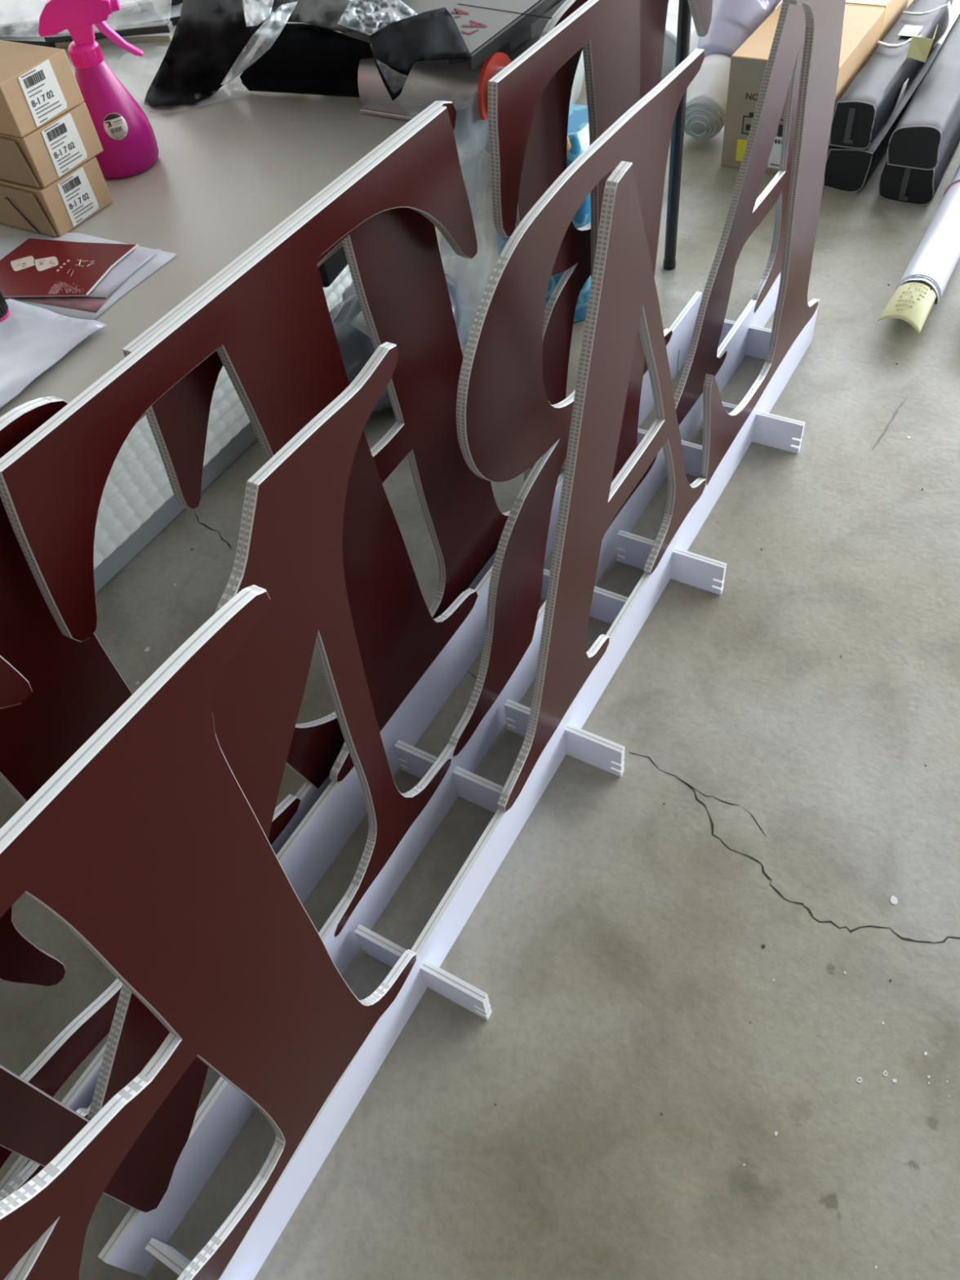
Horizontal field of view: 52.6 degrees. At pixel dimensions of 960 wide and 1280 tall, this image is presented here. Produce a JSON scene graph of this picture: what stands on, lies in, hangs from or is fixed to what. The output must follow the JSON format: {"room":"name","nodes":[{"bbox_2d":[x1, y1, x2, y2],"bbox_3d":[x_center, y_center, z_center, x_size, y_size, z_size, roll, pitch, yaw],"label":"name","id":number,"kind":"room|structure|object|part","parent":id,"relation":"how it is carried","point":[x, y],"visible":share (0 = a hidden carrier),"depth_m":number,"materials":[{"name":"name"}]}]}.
{"room":"print shop","nodes":[
{"label":"print shop","id":0,"kind":"room"},
{"bbox_2d":[0,0,959,1279],"bbox_3d":[1.115,-0.556,2.047,10.000,0.121,10.000,21,56,22],"label":"floor","id":1,"kind":"structure","parent":0,"point":[719,975],"depth_m":1.33,"materials":[{"name":"concrete"}]},
{"bbox_2d":[93,264,352,594],"bbox_3d":[-0.743,-0.493,1.712,0.289,0.657,1.520,21,56,22],"label":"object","id":2,"kind":"object","parent":1,"relation":"on","point":[138,501],"visible":0.09,"depth_m":1.83,"materials":[{"name":"white plastic"}]},
{"bbox_2d":[0,0,668,1190],"bbox_3d":[-0.126,-0.186,1.270,0.013,0.830,1.982,21,56,22],"label":"sign letters","id":3,"kind":"object","parent":1,"relation":"on","point":[393,256],"visible":0.34,"depth_m":1.12,"materials":[{"name":"red"}]},
{"bbox_3d":[-0.110,0.065,1.526,0.012,0.117,1.912,21,56,22],"label":"rail","id":4,"kind":"part","parent":3,"relation":"part of","materials":[{"name":"white"}]},
{"bbox_2d":[0,0,691,422],"bbox_3d":[-0.779,-0.394,1.580,1.394,0.740,2.910,21,56,22],"label":"work table","id":5,"kind":"object","parent":1,"relation":"on","point":[233,164],"visible":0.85,"depth_m":1.18,"materials":[{"name":"grey laminate"}]},
{"bbox_2d":[0,291,106,408],"bbox_3d":[-0.509,-0.290,0.956,0.206,0.031,0.192,21,56,22],"label":"poly mailer","id":6,"kind":"object","parent":5,"relation":"on","point":[33,339],"depth_m":0.97,"materials":[{"name":"white plastic"}]},
{"bbox_3d":[-0.505,-0.345,0.999,0.033,0.027,0.033,21,56,22],"label":"bottle cap","id":7,"kind":"part","parent":6,"relation":"part of","materials":[{"name":"plastic"}]},
{"bbox_2d":[0,156,112,236],"bbox_3d":[-0.552,-0.541,1.154,0.201,0.058,0.100,21,56,22],"label":"carton","id":8,"kind":"object","parent":5,"relation":"on","point":[54,210],"visible":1,"depth_m":1.11,"materials":[{"name":"brown cardboard"}]},
{"bbox_2d":[0,102,102,187],"bbox_3d":[-0.550,-0.582,1.116,0.201,0.058,0.105,21,56,22],"label":"carton","id":9,"kind":"object","parent":8,"relation":"on","point":[40,157],"visible":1,"depth_m":1.07,"materials":[{"name":"brown cardboard"}]},
{"bbox_2d":[0,40,84,137],"bbox_3d":[-0.552,-0.617,1.076,0.201,0.054,0.095,21,56,22],"label":"carton","id":10,"kind":"object","parent":9,"relation":"on","point":[38,84],"visible":1,"depth_m":1.03,"materials":[{"name":"brown cardboard"}]},
{"bbox_2d":[21,69,61,122],"bbox_3d":[-0.466,-0.583,1.037,0.001,0.046,0.034,21,56,22],"label":"print","id":11,"kind":"object","parent":10,"relation":"on","point":[41,89],"depth_m":1.04,"materials":[{"name":"grey paper"}]},
{"bbox_2d":[44,122,82,173],"bbox_3d":[-0.462,-0.550,1.081,0.001,0.046,0.034,21,56,22],"label":"print","id":12,"kind":"object","parent":9,"relation":"on","point":[63,141],"depth_m":1.08,"materials":[{"name":"grey paper"}]},
{"bbox_2d":[60,176,93,222],"bbox_3d":[-0.463,-0.510,1.119,0.001,0.046,0.031,21,56,22],"label":"print","id":13,"kind":"object","parent":8,"relation":"on","point":[77,193],"depth_m":1.12,"materials":[{"name":"grey paper"}]},
{"bbox_2d":[0,232,177,319],"bbox_3d":[-0.491,-0.412,1.077,0.286,0.001,0.163,21,56,22],"label":"envelope","id":14,"kind":"object","parent":5,"relation":"on","point":[8,243],"visible":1,"depth_m":1.06,"materials":[{"name":"white paper"}]},
{"bbox_2d":[8,291,113,312],"bbox_3d":[-0.452,-0.394,1.056,0.146,0.001,0.124,7,52,13],"label":"leaflet","id":15,"kind":"object","parent":14,"relation":"on","point":[87,304],"visible":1,"depth_m":1.02,"materials":[{"name":"red paper"}]},
{"bbox_2d":[84,248,160,297],"bbox_3d":[-0.439,-0.399,1.056,0.161,0.001,0.096,4,51,10],"label":"leaflet","id":16,"kind":"object","parent":15,"relation":"on","point":[125,268],"visible":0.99,"depth_m":1.05,"materials":[{"name":"grey paper"}]},
{"bbox_2d":[0,238,138,297],"bbox_3d":[-0.469,-0.404,1.059,0.156,0.003,0.122,9,52,14],"label":"leaflet","id":17,"kind":"object","parent":16,"relation":"on","point":[37,268],"visible":1,"depth_m":1.06,"materials":[{"name":"red paper"}]},
{"bbox_2d":[10,256,35,271],"bbox_3d":[-0.505,-0.416,1.073,0.033,0.001,0.031,21,56,22],"label":"print","id":18,"kind":"object","parent":17,"relation":"on","point":[29,260],"depth_m":1.07},
{"bbox_2d":[34,256,58,271],"bbox_3d":[-0.478,-0.414,1.069,0.035,0.001,0.030,21,56,22],"label":"print","id":19,"kind":"object","parent":17,"relation":"on","point":[46,264],"depth_m":1.07},
{"bbox_2d":[48,268,83,294],"bbox_3d":[-0.435,-0.384,1.038,0.040,0.001,0.052,-1,50,6],"label":"print","id":20,"kind":"object","parent":17,"relation":"on","point":[63,281],"depth_m":1.04,"materials":[{"name":"red"}]},
{"bbox_2d":[56,259,94,271],"bbox_3d":[-0.441,-0.407,1.058,0.036,0.001,0.033,21,56,22],"label":"print","id":21,"kind":"object","parent":17,"relation":"on","point":[62,265],"depth_m":1.06,"materials":[{"name":"beige"}]},
{"bbox_2d":[0,0,182,48],"bbox_3d":[-0.717,-1.149,1.698,0.405,0.024,0.741,-19,51,-9],"label":"plastic bag","id":22,"kind":"object","parent":5,"relation":"on","point":[19,19],"visible":0.51,"depth_m":1.54,"materials":[{"name":"grey"}]},
{"bbox_2d":[38,0,158,178],"bbox_3d":[-0.452,-0.660,1.154,0.099,0.190,0.091,21,56,22],"label":"spray bottle","id":23,"kind":"object","parent":5,"relation":"on","point":[126,135],"visible":0.92,"depth_m":1.14,"materials":[{"name":"pink plastic"}]},
{"bbox_2d":[105,119,124,139],"bbox_3d":[-0.433,-0.609,1.160,0.019,0.019,0.007,-23,52,-12],"label":"print","id":24,"kind":"object","parent":23,"relation":"on","point":[114,128],"depth_m":1.16},
{"bbox_2d":[143,0,471,106],"bbox_3d":[-0.220,-0.784,1.282,0.575,0.107,0.284,21,56,22],"label":"bag","id":25,"kind":"object","parent":5,"relation":"on","point":[211,37],"visible":0.89,"depth_m":1.28,"materials":[{"name":"black plastic"}]},
{"bbox_3d":[-0.373,-0.850,1.365,0.203,0.092,0.244,-6,50,2],"label":"panel","id":26,"kind":"part","parent":25,"relation":"part of","materials":[{"name":"black fabric"}]},
{"bbox_2d":[242,0,273,26],"bbox_3d":[-0.284,-0.827,1.260,0.049,0.014,0.181,-12,50,-3],"label":"plastic film","id":27,"kind":"object","parent":25,"relation":"on","point":[255,12],"visible":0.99,"depth_m":1.24,"materials":[{"name":"white"}]},
{"bbox_2d":[220,1,297,84],"bbox_3d":[-0.266,-0.749,1.228,0.129,0.070,0.087,-29,53,-17],"label":"plastic film","id":28,"kind":"object","parent":25,"relation":"on","point":[273,25],"visible":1,"depth_m":1.22,"materials":[{"name":"white"}]},
{"bbox_3d":[-0.191,-0.825,1.254,0.200,0.018,0.218,4,51,10],"label":"panel","id":29,"kind":"part","parent":25,"relation":"part of","materials":[{"name":"grey fabric"}]},
{"bbox_2d":[337,0,415,35],"bbox_3d":[-0.129,-0.760,1.161,0.093,0.025,0.268,-11,50,-2],"label":"plastic film","id":30,"kind":"object","parent":25,"relation":"on","point":[384,15],"visible":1,"depth_m":1.12,"materials":[{"name":"white"}]},
{"bbox_3d":[-0.103,-0.663,1.151,0.054,0.041,0.022,11,53,15],"label":"panel","id":31,"kind":"part","parent":25,"relation":"part of","materials":[{"name":"black plastic"}]},
{"bbox_2d":[317,245,347,287],"bbox_3d":[-0.229,-0.564,1.436,0.040,0.055,0.077,16,54,19],"label":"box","id":32,"kind":"object","parent":5,"relation":"attached to","point":[329,270],"visible":0.24,"depth_m":1.43,"materials":[{"name":"black plastic"}]},
{"bbox_2d":[357,44,511,120],"bbox_3d":[-0.056,-0.712,1.233,0.194,0.065,0.112,21,56,22],"label":"banner stand","id":33,"kind":"object","parent":5,"relation":"on","point":[428,82],"visible":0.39,"depth_m":1.21,"materials":[{"name":"brushed aluminium"},{"name":"red plastic"}]},
{"bbox_3d":[0.028,-0.690,1.213,0.008,0.046,0.060,21,56,22],"label":"plate","id":34,"kind":"part","parent":33,"relation":"part of","materials":[{"name":"white"}]},
{"bbox_2d":[341,0,562,70],"bbox_3d":[0.013,-0.950,1.409,0.420,0.082,0.705,21,56,22],"label":"poster board","id":35,"kind":"object","parent":5,"relation":"on","point":[486,28],"visible":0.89,"depth_m":1.22,"materials":[{"name":"grey paper"},{"name":"grey foam"},{"name":"black plastic"}]},
{"bbox_3d":[-0.009,-0.981,1.388,0.376,0.006,0.705,21,56,22],"label":"board panel","id":36,"kind":"part","parent":35,"relation":"part of","materials":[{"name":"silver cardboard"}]},
{"bbox_2d":[504,32,541,62],"bbox_3d":[0.063,-0.794,1.307,0.044,0.004,0.196,21,56,22],"label":"board offcut","id":37,"kind":"object","parent":35,"relation":"on","point":[526,44],"visible":0.18,"depth_m":1.31,"materials":[{"name":"grey"}]},
{"bbox_2d":[440,91,476,332],"bbox_3d":[0.020,-0.587,1.331,0.041,0.330,0.305,21,56,22],"label":"plastic film","id":38,"kind":"object","parent":5,"relation":"hanging from","point":[471,107],"visible":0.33,"depth_m":1.20,"materials":[{"name":"blue"}]},
{"bbox_3d":[0.421,-1.118,2.057,0.030,0.707,0.030,21,56,22],"label":"leg","id":39,"kind":"part","parent":5,"relation":"part of","materials":[{"name":"black metal"}]},
{"bbox_2d":[0,0,712,1279],"bbox_3d":[-0.150,-0.095,1.197,0.013,0.832,2.335,21,56,22],"label":"sign letters","id":40,"kind":"object","parent":1,"relation":"on","point":[268,322],"visible":0.7,"depth_m":1.02,"materials":[{"name":"red"}]},
{"bbox_2d":[328,272,467,411],"bbox_3d":[-0.189,-0.643,2.018,0.269,0.274,0.424,21,56,22],"label":"bag","id":41,"kind":"object","parent":1,"relation":"on","point":[355,344],"visible":0.18,"depth_m":1.90,"materials":[{"name":"plastic"}]},
{"bbox_2d":[0,0,805,1277],"bbox_3d":[0.111,-0.264,1.358,0.193,0.751,2.268,21,56,22],"label":"sign letters","id":42,"kind":"object","parent":1,"relation":"on","point":[290,544],"visible":0.63,"depth_m":1.12,"materials":[{"name":"red"}]},
{"bbox_3d":[0.158,-0.086,1.621,0.012,0.113,2.197,21,56,22],"label":"rail","id":43,"kind":"part","parent":42,"relation":"part of","materials":[{"name":"white"}]},
{"bbox_2d":[0,0,845,1279],"bbox_3d":[0.088,-0.088,1.169,0.193,0.823,2.338,21,56,22],"label":"sign letters","id":44,"kind":"object","parent":1,"relation":"on","point":[146,844],"visible":1,"depth_m":0.97,"materials":[{"name":"red"}]},
{"bbox_3d":[0.121,0.141,1.446,0.012,0.101,2.338,21,56,22],"label":"rail","id":45,"kind":"part","parent":44,"relation":"part of","materials":[{"name":"white"}]},
{"bbox_2d":[475,50,584,153],"bbox_3d":[0.186,-1.795,2.864,0.307,0.336,1.025,4,51,10],"label":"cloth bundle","id":46,"kind":"object","parent":1,"relation":"on","point":[482,134],"visible":0.06,"depth_m":2.66,"materials":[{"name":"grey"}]},
{"bbox_2d":[495,103,591,321],"bbox_3d":[0.172,-0.945,2.130,0.244,0.419,0.226,21,56,22],"label":"pack","id":47,"kind":"object","parent":1,"relation":"on","point":[578,131],"visible":0.07,"depth_m":2.00,"materials":[{"name":"blue plastic"}]},
{"bbox_2d":[660,0,698,81],"bbox_3d":[0.689,-1.989,3.032,0.228,0.258,0.816,21,56,22],"label":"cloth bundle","id":48,"kind":"object","parent":1,"relation":"on","point":[670,36],"visible":0.11,"depth_m":2.81,"materials":[{"name":"white fabric"}]},
{"bbox_2d":[684,53,731,139],"bbox_3d":[0.629,-1.496,2.675,0.159,0.171,0.209,21,56,22],"label":"roll","id":49,"kind":"object","parent":1,"relation":"on","point":[707,93],"visible":0.71,"depth_m":2.62,"materials":[{"name":"white plastic"}]},
{"bbox_2d":[720,2,884,173],"bbox_3d":[0.850,-1.460,2.573,0.269,0.269,0.398,21,56,22],"label":"carton","id":50,"kind":"object","parent":1,"relation":"on","point":[862,25],"visible":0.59,"depth_m":2.48,"materials":[{"name":"brown cardboard"}]},
{"bbox_2d":[746,93,758,100],"bbox_3d":[0.696,-1.373,2.458,0.047,0.015,0.001,21,56,22],"label":"print","id":51,"kind":"object","parent":50,"relation":"on","point":[749,96],"depth_m":2.46,"materials":[{"name":"black"}]},
{"bbox_2d":[741,111,783,137],"bbox_3d":[0.760,-1.308,2.484,0.185,0.060,0.001,21,56,22],"label":"print","id":52,"kind":"object","parent":50,"relation":"attached to","point":[747,117],"depth_m":2.50,"materials":[{"name":"black"}]},
{"bbox_2d":[770,139,782,166],"bbox_3d":[0.793,-1.258,2.517,0.076,0.066,0.001,21,56,22],"label":"print","id":53,"kind":"object","parent":50,"relation":"attached to","point":[775,153],"depth_m":2.53},
{"bbox_2d":[782,0,913,47],"bbox_3d":[1.176,-1.927,2.920,0.274,0.270,0.925,21,56,22],"label":"carton","id":54,"kind":"object","parent":1,"relation":"on","point":[894,9],"visible":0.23,"depth_m":2.60,"materials":[{"name":"brown cardboard"}]},
{"bbox_2d":[697,0,781,57],"bbox_3d":[0.770,-1.792,2.668,0.433,0.375,0.206,-30,54,-18],"label":"plastic bag","id":55,"kind":"object","parent":54,"relation":"on","point":[733,22],"visible":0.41,"depth_m":2.63,"materials":[{"name":"white plastic"}]},
{"bbox_2d":[823,43,942,192],"bbox_3d":[1.096,-1.426,2.625,0.113,0.108,0.708,21,56,22],"label":"bag","id":56,"kind":"object","parent":1,"relation":"on","point":[846,169],"visible":0.49,"depth_m":2.46,"materials":[{"name":"black fabric"}]},
{"bbox_3d":[0.921,-1.180,2.443,0.107,0.102,0.001,21,56,22],"label":"panel","id":57,"kind":"part","parent":56,"relation":"part of","materials":[{"name":"black fabric"}]},
{"bbox_2d":[829,0,952,149],"bbox_3d":[1.090,-1.512,2.554,0.102,0.110,0.767,21,56,22],"label":"case","id":58,"kind":"object","parent":56,"relation":"on","point":[859,115],"visible":0.87,"depth_m":2.41,"materials":[{"name":"black fabric"}]},
{"bbox_3d":[0.904,-1.250,2.360,0.096,0.104,0.001,21,56,22],"label":"panel","id":59,"kind":"part","parent":58,"relation":"part of","materials":[{"name":"black fabric"}]},
{"bbox_2d":[876,35,921,48],"bbox_3d":[1.082,-1.527,2.482,0.120,0.010,0.073,-7,50,1],"label":"strap","id":60,"kind":"object","parent":58,"relation":"on","point":[879,42],"visible":0.82,"depth_m":2.47,"materials":[{"name":"white fabric"}]},
{"bbox_2d":[893,78,908,113],"bbox_3d":[1.070,-1.385,2.471,0.001,0.050,0.110,21,56,22],"label":"tag","id":61,"kind":"object","parent":58,"relation":"attached to","point":[901,95],"visible":1,"depth_m":2.47,"materials":[{"name":"white paper"}]},
{"bbox_2d":[897,25,923,36],"bbox_3d":[1.122,-1.588,2.534,0.045,0.001,0.070,21,56,22],"label":"tag","id":62,"kind":"object","parent":58,"relation":"on","point":[908,30],"visible":0.93,"depth_m":2.53,"materials":[{"name":"white paper"}]},
{"bbox_2d":[902,4,946,15],"bbox_3d":[1.200,-1.683,2.596,0.127,0.010,0.058,-11,50,-2],"label":"strap","id":63,"kind":"object","parent":58,"relation":"on","point":[931,11],"visible":1,"depth_m":2.58,"materials":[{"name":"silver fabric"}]},
{"bbox_2d":[877,164,959,334],"bbox_3d":[1.229,-1.161,2.395,0.098,0.091,1.484,21,56,22],"label":"roll","id":64,"kind":"object","parent":1,"relation":"on","point":[920,289],"visible":1,"depth_m":2.08,"materials":[{"name":"white paper"}]},
{"bbox_2d":[896,284,928,310],"bbox_3d":[0.898,-0.710,2.024,0.048,0.024,0.074,21,56,22],"label":"print","id":65,"kind":"object","parent":64,"relation":"on","point":[908,296],"depth_m":2.02,"materials":[{"name":"yellow paper"}]},
{"bbox_2d":[942,178,959,195],"bbox_3d":[1.151,-1.065,2.293,0.099,0.050,0.006,21,56,22],"label":"elastic band","id":66,"kind":"object","parent":64,"relation":"attached to","point":[957,180],"visible":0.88,"depth_m":2.30,"materials":[{"name":"pink rubber"}]},
{"bbox_2d":[878,118,959,205],"bbox_3d":[1.213,-1.372,2.567,0.135,0.101,0.732,19,55,21],"label":"bag","id":67,"kind":"object","parent":1,"relation":"on","point":[913,186],"visible":0.4,"depth_m":2.39,"materials":[{"name":"black fabric"}]},
{"bbox_3d":[1.046,-1.118,2.378,0.128,0.095,0.001,21,56,22],"label":"panel","id":68,"kind":"part","parent":67,"relation":"part of","materials":[{"name":"black fabric"}]},
{"bbox_2d":[886,13,959,170],"bbox_3d":[1.208,-1.444,2.498,0.120,0.098,0.807,19,55,21],"label":"case","id":69,"kind":"object","parent":67,"relation":"on","point":[922,135],"visible":1,"depth_m":2.31,"materials":[{"name":"black fabric"}]},
{"bbox_3d":[1.022,-1.160,2.287,0.114,0.093,0.001,21,56,22],"label":"panel","id":70,"kind":"part","parent":69,"relation":"part of","materials":[{"name":"black fabric"}]},
{"bbox_2d":[906,0,951,62],"bbox_3d":[1.137,-1.518,2.433,0.153,0.096,0.044,-35,55,-21],"label":"paper tag","id":71,"kind":"object","parent":69,"relation":"on","point":[919,48],"visible":1,"depth_m":2.43,"materials":[{"name":"beige paper"}]}
]}

